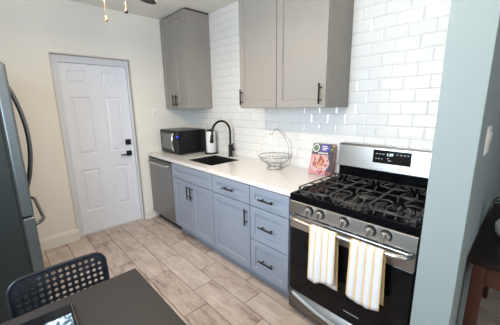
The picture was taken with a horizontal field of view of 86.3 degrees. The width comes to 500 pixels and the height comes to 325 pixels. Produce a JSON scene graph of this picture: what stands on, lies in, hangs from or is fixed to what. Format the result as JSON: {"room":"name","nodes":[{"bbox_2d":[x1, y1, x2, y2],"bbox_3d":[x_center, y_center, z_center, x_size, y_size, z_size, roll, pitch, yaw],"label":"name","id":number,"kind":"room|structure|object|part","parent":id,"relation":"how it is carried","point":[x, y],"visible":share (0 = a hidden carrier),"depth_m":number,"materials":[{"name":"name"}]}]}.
{"room":"kitchen","nodes":[
{"label":"kitchen","id":0,"kind":"room"},
{"bbox_2d":[0,0,188,238],"bbox_3d":[-2.566,-0.266,2.412,4.750,2.547,0.220,-12,16,-42],"label":"wall","id":1,"kind":"structure","parent":0,"point":[29,29],"depth_m":2.80,"materials":[{"name":"beige paint"}]},
{"bbox_2d":[39,229,79,250],"bbox_3d":[-2.411,0.918,2.630,1.261,0.135,0.016,-12,16,-42],"label":"baseboard","id":2,"kind":"structure","parent":1,"relation":"attached to","point":[50,242],"depth_m":2.92,"materials":[{"name":"white paint"}]},
{"bbox_2d":[48,51,145,236],"bbox_3d":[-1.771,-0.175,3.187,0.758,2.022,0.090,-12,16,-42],"label":"trim","id":3,"kind":"structure","parent":1,"relation":"attached to","point":[55,58],"depth_m":2.97,"materials":[{"name":"paint"}]},
{"bbox_2d":[57,62,140,233],"bbox_3d":[-1.736,-0.148,3.193,0.680,1.938,0.102,-12,16,-42],"label":"door","id":4,"kind":"structure","parent":1,"relation":"in","point":[95,97],"depth_m":3.17,"materials":[{"name":"white paint"}]},
{"bbox_3d":[-1.551,-0.111,3.350,0.147,0.065,0.060,-12,16,-42],"label":"handle","id":5,"kind":"part","parent":4,"relation":"part of","materials":[{"name":"black metal"}]},
{"bbox_2d":[145,208,152,219],"bbox_3d":[-1.364,0.695,3.602,0.096,0.135,0.016,-12,16,-42],"label":"baseboard","id":6,"kind":"structure","parent":1,"relation":"attached to","point":[149,213],"depth_m":3.60,"materials":[{"name":"white paint"}]},
{"bbox_2d":[152,109,157,117],"bbox_3d":[-1.236,-0.633,3.466,0.072,0.115,0.013,-12,16,-42],"label":"light switch","id":7,"kind":"object","parent":1,"relation":"attached to","point":[154,111],"visible":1,"depth_m":3.46,"materials":[{"name":"white plastic"}]},
{"bbox_2d":[70,0,237,19],"bbox_3d":[0.225,-1.207,0.268,6.200,0.100,6.850,-12,16,-42],"label":"ceiling","id":8,"kind":"structure","parent":0,"point":[162,9],"depth_m":2.88,"materials":[{"name":"paint"}]},
{"bbox_2d":[104,0,155,21],"bbox_3d":[-0.863,-1.126,1.557,1.179,0.562,1.193,-12,16,-42],"label":"ceiling fan","id":9,"kind":"object","parent":8,"relation":"hanging from","point":[153,2],"visible":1,"depth_m":1.69,"materials":[{"name":"brown metal"}]},
{"bbox_3d":[-0.828,-1.262,1.988,0.135,0.032,0.425,0,12,3],"label":"blade","id":10,"kind":"part","parent":9,"relation":"part of","materials":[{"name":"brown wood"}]},
{"bbox_2d":[42,216,499,324],"bbox_3d":[0.304,1.379,0.779,6.200,0.080,6.740,-12,16,-42],"label":"floor","id":11,"kind":"structure","parent":0,"point":[200,284],"depth_m":2.38,"materials":[{"name":"beige tile"}]},
{"bbox_2d":[0,62,51,323],"bbox_3d":[-2.032,0.245,1.848,0.908,1.766,0.900,-12,16,-42],"label":"refrigerator","id":12,"kind":"object","parent":11,"relation":"on","point":[20,248],"visible":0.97,"depth_m":1.74,"materials":[{"name":"metal"}]},
{"bbox_3d":[-1.639,-0.147,1.835,0.064,0.977,0.448,-12,16,-42],"label":"door","id":13,"kind":"part","parent":12,"relation":"part of","materials":[{"name":"metal"}]},
{"bbox_3d":[-1.773,-0.192,2.070,0.099,0.811,0.024,-12,16,-42],"label":"handle","id":14,"kind":"part","parent":12,"relation":"part of","materials":[{"name":"metal"}]},
{"bbox_3d":[-1.718,-0.181,2.013,0.099,0.811,0.024,-12,16,-42],"label":"handle","id":15,"kind":"part","parent":12,"relation":"part of","materials":[{"name":"metal"}]},
{"bbox_3d":[-1.781,0.653,2.172,0.064,0.705,0.900,-12,16,-42],"label":"freezer drawer","id":16,"kind":"part","parent":12,"relation":"part of","materials":[{"name":"metal"}]},
{"bbox_3d":[-1.742,0.367,2.154,0.079,0.025,0.816,-12,16,-42],"label":"handle","id":17,"kind":"part","parent":12,"relation":"part of","materials":[{"name":"metal"}]},
{"bbox_2d":[6,252,109,319],"bbox_3d":[-0.665,0.869,1.076,0.431,0.827,0.452,-12,16,-42],"label":"chair","id":18,"kind":"object","parent":11,"relation":"on","point":[15,286],"visible":0.59,"depth_m":1.13,"materials":[{"name":"black plastic"}]},
{"bbox_2d":[0,268,185,324],"bbox_3d":[-0.454,1.014,0.558,0.960,0.750,1.215,-12,16,-42],"label":"dining table","id":19,"kind":"object","parent":11,"relation":"on","point":[126,298],"visible":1,"depth_m":1.00,"materials":[{"name":"grey wood"}]},
{"bbox_2d":[20,303,77,324],"bbox_3d":[-0.658,0.564,0.861,0.174,0.010,0.243,-11,16,-40],"label":"tablet","id":20,"kind":"object","parent":19,"relation":"on","point":[65,315],"visible":1,"depth_m":0.93,"materials":[{"name":"metal"}]},
{"bbox_2d":[148,156,181,229],"bbox_3d":[-0.903,0.329,3.538,0.671,0.862,0.628,-12,16,-42],"label":"dishwasher","id":21,"kind":"object","parent":11,"relation":"on","point":[160,170],"visible":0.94,"depth_m":3.31,"materials":[{"name":"metal"}]},
{"bbox_3d":[-1.128,0.015,3.251,0.056,0.021,0.544,-12,16,-42],"label":"handle","id":22,"kind":"part","parent":21,"relation":"part of","materials":[{"name":"metal"}]},
{"bbox_2d":[171,163,221,254],"bbox_3d":[-0.405,0.424,3.045,0.674,0.866,0.780,-12,16,-42],"label":"base cabinet","id":23,"kind":"object","parent":11,"relation":"on","point":[193,190],"visible":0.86,"depth_m":2.80,"materials":[{"name":"blue paint"}]},
{"bbox_3d":[-0.747,0.474,2.995,0.019,0.576,0.384,-12,16,-42],"label":"door","id":24,"kind":"part","parent":23,"relation":"part of","materials":[{"name":"blue paint"}]},
{"bbox_3d":[-0.619,0.134,2.779,0.019,0.160,0.773,-12,16,-42],"label":"drawer","id":25,"kind":"part","parent":23,"relation":"part of","materials":[{"name":"blue paint"}]},
{"bbox_3d":[-0.479,0.529,2.720,0.019,0.576,0.384,-12,16,-42],"label":"door","id":26,"kind":"part","parent":23,"relation":"part of","materials":[{"name":"blue paint"}]},
{"bbox_2d":[212,174,256,276],"bbox_3d":[0.041,0.515,2.586,0.674,0.866,0.511,-12,16,-42],"label":"base cabinet","id":27,"kind":"object","parent":11,"relation":"on","point":[231,198],"visible":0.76,"depth_m":2.37,"materials":[{"name":"blue paint"}]},
{"bbox_3d":[-0.173,0.224,2.320,0.019,0.160,0.504,-12,16,-42],"label":"drawer","id":28,"kind":"part","parent":27,"relation":"part of","materials":[{"name":"blue paint"}]},
{"bbox_3d":[-0.168,0.592,2.398,0.019,0.576,0.504,-12,16,-42],"label":"door","id":29,"kind":"part","parent":27,"relation":"part of","materials":[{"name":"blue paint"}]},
{"bbox_3d":[-0.038,0.447,2.183,0.039,0.145,0.013,-12,16,-42],"label":"handle","id":30,"kind":"part","parent":27,"relation":"part of","materials":[{"name":"black metal"}]},
{"bbox_2d":[250,185,290,296],"bbox_3d":[0.365,0.581,2.253,0.674,0.866,0.425,-12,16,-42],"label":"base cabinet","id":31,"kind":"object","parent":11,"relation":"on","point":[270,222],"visible":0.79,"depth_m":2.04,"materials":[{"name":"blue paint"}]},
{"bbox_2d":[147,150,337,195],"bbox_3d":[-0.294,0.003,2.857,0.644,0.034,2.354,-12,16,-42],"label":"countertop","id":32,"kind":"structure","parent":31,"relation":"on","point":[254,172],"depth_m":2.39,"materials":[{"name":"white stone"}]},
{"bbox_2d":[160,127,204,154],"bbox_3d":[-0.891,-0.285,3.462,0.436,0.295,0.472,-12,16,-42],"label":"microwave","id":33,"kind":"object","parent":32,"relation":"on","point":[184,140],"visible":1,"depth_m":3.32,"materials":[{"name":"black plastic"}]},
{"bbox_3d":[-1.034,-0.273,3.386,0.020,0.283,0.387,-12,16,-42],"label":"door","id":34,"kind":"part","parent":33,"relation":"part of","materials":[{"name":"black plastic"}]},
{"bbox_3d":[-0.935,-0.243,3.240,0.059,0.241,0.024,-12,16,-42],"label":"handle","id":35,"kind":"part","parent":33,"relation":"part of","materials":[{"name":"silver metal"}]},
{"bbox_3d":[-0.871,-0.239,3.217,0.020,0.283,0.083,-12,16,-42],"label":"control panel","id":36,"kind":"part","parent":33,"relation":"part of","materials":[{"name":"black plastic"}]},
{"bbox_2d":[205,129,217,153],"bbox_3d":[-0.487,-0.265,3.311,0.170,0.306,0.170,-12,16,-42],"label":"paper towel holder","id":37,"kind":"object","parent":32,"relation":"on","point":[211,147],"visible":0.91,"depth_m":3.27,"materials":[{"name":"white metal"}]},
{"bbox_2d":[189,155,237,165],"bbox_3d":[-0.404,0.089,2.980,0.402,0.236,0.482,-12,16,-42],"label":"sink","id":38,"kind":"object","parent":32,"relation":"in","point":[209,160],"visible":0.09,"depth_m":3.16,"materials":[{"name":"black metal"}]},
{"bbox_2d":[210,120,234,156],"bbox_3d":[-0.305,-0.258,2.974,0.313,0.426,0.100,-12,16,-42],"label":"faucet","id":39,"kind":"object","parent":32,"relation":"on","point":[230,146],"visible":1,"depth_m":3.02,"materials":[{"name":"black metal"}]},
{"bbox_2d":[258,129,291,169],"bbox_3d":[0.231,-0.128,2.459,0.316,0.370,0.316,-2,12,-5],"label":"fruit basket","id":40,"kind":"object","parent":32,"relation":"on","point":[288,157],"visible":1,"depth_m":2.43,"materials":[{"name":"metal"}]},
{"bbox_2d":[258,152,290,166],"bbox_3d":[0.233,-0.021,2.481,0.316,0.098,0.316,-12,16,-42],"label":"bowl","id":41,"kind":"object","parent":40,"relation":"on","point":[288,157],"depth_m":2.44,"materials":[{"name":"metal"}]},
{"bbox_2d":[308,143,336,175],"bbox_3d":[0.606,-0.026,2.237,0.194,0.254,0.128,8,15,36],"label":"cookbook","id":42,"kind":"object","parent":32,"relation":"on","point":[323,155],"visible":0.99,"depth_m":2.22,"materials":[{"name":"printed paper"},{"name":"cardboard"}]},
{"bbox_3d":[0.121,0.515,2.028,0.039,0.013,0.145,-12,16,-42],"label":"handle","id":43,"kind":"part","parent":31,"relation":"part of","materials":[{"name":"black metal"}]},
{"bbox_3d":[0.117,0.292,1.980,0.039,0.013,0.145,-12,16,-42],"label":"handle","id":44,"kind":"part","parent":31,"relation":"part of","materials":[{"name":"black metal"}]},
{"bbox_3d":[0.125,0.800,2.089,0.039,0.013,0.145,-12,16,-42],"label":"handle","id":45,"kind":"part","parent":31,"relation":"part of","materials":[{"name":"black metal"}]},
{"bbox_3d":[0.145,0.511,2.043,0.019,0.279,0.392,-12,16,-42],"label":"drawer","id":46,"kind":"part","parent":31,"relation":"part of","materials":[{"name":"blue paint"}]},
{"bbox_3d":[0.141,0.288,1.996,0.019,0.160,0.392,-12,16,-42],"label":"drawer","id":47,"kind":"part","parent":31,"relation":"part of","materials":[{"name":"blue paint"}]},
{"bbox_3d":[0.149,0.796,2.104,0.019,0.289,0.392,-12,16,-42],"label":"drawer","id":48,"kind":"part","parent":31,"relation":"part of","materials":[{"name":"blue paint"}]},
{"bbox_2d":[289,141,431,324],"bbox_3d":[0.749,0.514,1.774,0.742,1.184,0.757,-12,16,-42],"label":"gas range","id":49,"kind":"object","parent":11,"relation":"on","point":[377,196],"visible":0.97,"depth_m":1.65,"materials":[{"name":"metal"}]},
{"bbox_3d":[0.359,0.308,1.666,0.052,0.062,0.062,-12,16,-42],"label":"knob","id":50,"kind":"part","parent":49,"relation":"part of","materials":[{"name":"metal"}]},
{"bbox_3d":[0.413,0.319,1.610,0.052,0.062,0.062,-12,16,-42],"label":"knob","id":51,"kind":"part","parent":49,"relation":"part of","materials":[{"name":"metal"}]},
{"bbox_3d":[0.552,1.022,1.683,0.049,0.145,0.751,-12,16,-42],"label":"storage drawer","id":52,"kind":"part","parent":49,"relation":"part of","materials":[{"name":"metal"}]},
{"bbox_2d":[307,224,338,290],"bbox_3d":[0.432,0.569,1.588,0.059,0.375,0.186,-12,16,-42],"label":"towel","id":53,"kind":"object","parent":49,"relation":"hanging from","point":[323,243],"visible":1,"depth_m":1.57,"materials":[{"name":"fabric"}]},
{"bbox_3d":[0.519,0.341,1.501,0.052,0.062,0.062,-12,16,-42],"label":"knob","id":54,"kind":"part","parent":49,"relation":"part of","materials":[{"name":"metal"}]},
{"bbox_3d":[0.507,0.410,1.519,0.083,0.025,0.743,-12,16,-42],"label":"handle","id":55,"kind":"part","parent":49,"relation":"part of","materials":[{"name":"metal"}]},
{"bbox_3d":[0.553,0.713,1.623,0.034,0.464,0.751,-12,16,-42],"label":"door glass","id":56,"kind":"part","parent":49,"relation":"part of","materials":[{"name":"black glass"}]},
{"bbox_3d":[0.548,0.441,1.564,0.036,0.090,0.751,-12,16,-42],"label":"oven door","id":57,"kind":"part","parent":49,"relation":"part of","materials":[{"name":"metal"}]},
{"bbox_3d":[0.541,0.339,1.538,0.050,0.087,0.757,-12,16,-42],"label":"control panel","id":58,"kind":"part","parent":49,"relation":"part of","materials":[{"name":"metal"}]},
{"bbox_2d":[290,176,426,236],"bbox_3d":[0.745,0.230,1.714,0.597,0.045,0.757,-12,16,-42],"label":"cooktop","id":59,"kind":"object","parent":49,"relation":"in","point":[385,222],"depth_m":1.59,"materials":[{"name":"black metal"}]},
{"bbox_2d":[345,238,385,310],"bbox_3d":[0.609,0.593,1.406,0.054,0.352,0.185,-12,16,-42],"label":"towel","id":60,"kind":"object","parent":49,"relation":"hanging from","point":[366,262],"visible":1,"depth_m":1.38,"materials":[{"name":"fabric"}]},
{"bbox_3d":[0.747,0.211,1.713,0.124,0.016,0.124,-12,16,-42],"label":"burner","id":61,"kind":"part","parent":49,"relation":"part of","materials":[{"name":"metal"}]},
{"bbox_3d":[0.621,0.362,1.396,0.052,0.062,0.062,-12,16,-42],"label":"knob","id":62,"kind":"part","parent":49,"relation":"part of","materials":[{"name":"metal"}]},
{"bbox_3d":[0.993,0.117,1.914,0.078,0.125,0.723,-12,16,-42],"label":"panel","id":63,"kind":"part","parent":49,"relation":"part of","materials":[{"name":"black metal"}]},
{"bbox_3d":[0.676,0.373,1.339,0.052,0.062,0.062,-12,16,-42],"label":"knob","id":64,"kind":"part","parent":49,"relation":"part of","materials":[{"name":"metal"}]},
{"bbox_3d":[0.781,0.263,1.465,0.124,0.016,0.124,-12,16,-42],"label":"burner","id":65,"kind":"part","parent":49,"relation":"part of","materials":[{"name":"metal"}]},
{"bbox_2d":[462,203,499,324],"bbox_3d":[1.589,0.774,1.535,1.035,0.750,0.453,-12,16,-42],"label":"side table","id":66,"kind":"object","parent":11,"relation":"on","point":[485,259],"visible":0.97,"depth_m":1.30,"materials":[{"name":"brown wood"}]},
{"bbox_3d":[1.109,0.835,1.351,0.050,0.722,0.050,-12,16,-42],"label":"leg","id":67,"kind":"part","parent":66,"relation":"part of","materials":[{"name":"brown wood"}]},
{"bbox_3d":[1.804,0.686,1.997,0.050,0.722,0.050,-12,16,-42],"label":"leg","id":68,"kind":"part","parent":66,"relation":"part of","materials":[{"name":"brown wood"}]},
{"bbox_2d":[492,197,499,237],"bbox_3d":[1.398,0.301,1.415,0.177,0.230,0.189,-12,16,-42],"label":"potted plant","id":69,"kind":"object","parent":66,"relation":"on","point":[497,223],"visible":1,"depth_m":1.44,"materials":[{"name":"green plant"}]},
{"bbox_3d":[1.400,0.370,1.426,0.140,0.090,0.140,-12,16,-42],"label":"pot","id":70,"kind":"part","parent":69,"relation":"part of","materials":[{"name":"white ceramic"}]},
{"bbox_2d":[188,0,450,173],"bbox_3d":[0.256,-0.386,2.767,0.150,2.547,3.134,-12,16,-42],"label":"wall","id":71,"kind":"structure","parent":0,"point":[398,46],"depth_m":1.97,"materials":[{"name":"white tile"}]},
{"bbox_2d":[159,7,212,108],"bbox_3d":[-0.820,-1.234,3.339,0.372,1.093,0.594,-12,16,-42],"label":"upper cabinet","id":72,"kind":"object","parent":71,"relation":"attached to","point":[184,34],"visible":1,"depth_m":3.17,"materials":[{"name":"grey paint"}]},
{"bbox_3d":[-1.019,-1.224,3.351,0.019,1.070,0.295,-12,16,-42],"label":"door","id":73,"kind":"part","parent":72,"relation":"part of","materials":[{"name":"grey paint"}]},
{"bbox_3d":[-0.815,-1.183,3.141,0.019,1.070,0.286,-12,16,-42],"label":"door","id":74,"kind":"part","parent":72,"relation":"part of","materials":[{"name":"grey paint"}]},
{"bbox_2d":[238,0,276,107],"bbox_3d":[0.160,-1.034,2.330,0.372,1.093,0.441,-12,16,-42],"label":"upper cabinet","id":75,"kind":"object","parent":71,"relation":"attached to","point":[257,18],"visible":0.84,"depth_m":2.25,"materials":[{"name":"grey paint"}]},
{"bbox_3d":[-0.081,-0.596,2.443,0.039,0.140,0.013,-12,16,-42],"label":"handle","id":76,"kind":"part","parent":75,"relation":"part of","materials":[{"name":"black metal"}]},
{"bbox_2d":[268,131,272,141],"bbox_3d":[0.206,-0.267,2.730,0.008,0.115,0.072,-12,16,-42],"label":"wall outlet","id":77,"kind":"object","parent":71,"relation":"attached to","point":[270,137],"visible":0.9,"depth_m":2.72,"materials":[{"name":"white plastic"}]},
{"bbox_2d":[307,135,313,148],"bbox_3d":[0.537,-0.185,2.393,0.008,0.115,0.072,-12,16,-42],"label":"wall outlet","id":78,"kind":"object","parent":71,"relation":"attached to","point":[310,139],"visible":0.99,"depth_m":2.39,"materials":[{"name":"white plastic"}]},
{"bbox_2d":[277,0,353,107],"bbox_3d":[0.469,-0.971,2.012,0.372,1.093,0.451,-12,16,-42],"label":"upper cabinet","id":79,"kind":"object","parent":71,"relation":"attached to","point":[314,37],"visible":1,"depth_m":1.93,"materials":[{"name":"grey paint"}]},
{"bbox_3d":[0.486,-0.480,1.859,0.039,0.140,0.013,-12,16,-42],"label":"handle","id":80,"kind":"part","parent":79,"relation":"part of","materials":[{"name":"black metal"}]},
{"bbox_2d":[410,0,499,324],"bbox_3d":[1.654,-0.213,1.849,2.314,2.547,0.147,-12,16,-42],"label":"wall partition","id":81,"kind":"structure","parent":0,"point":[464,183],"depth_m":1.09,"materials":[{"name":"teal paint"}]},
{"bbox_2d":[483,125,492,155],"bbox_3d":[1.058,-0.099,1.180,0.118,0.125,0.013,-12,16,-42],"label":"light switch","id":82,"kind":"object","parent":81,"relation":"attached to","point":[489,130],"visible":1,"depth_m":1.15,"materials":[{"name":"white plastic"}]}
]}

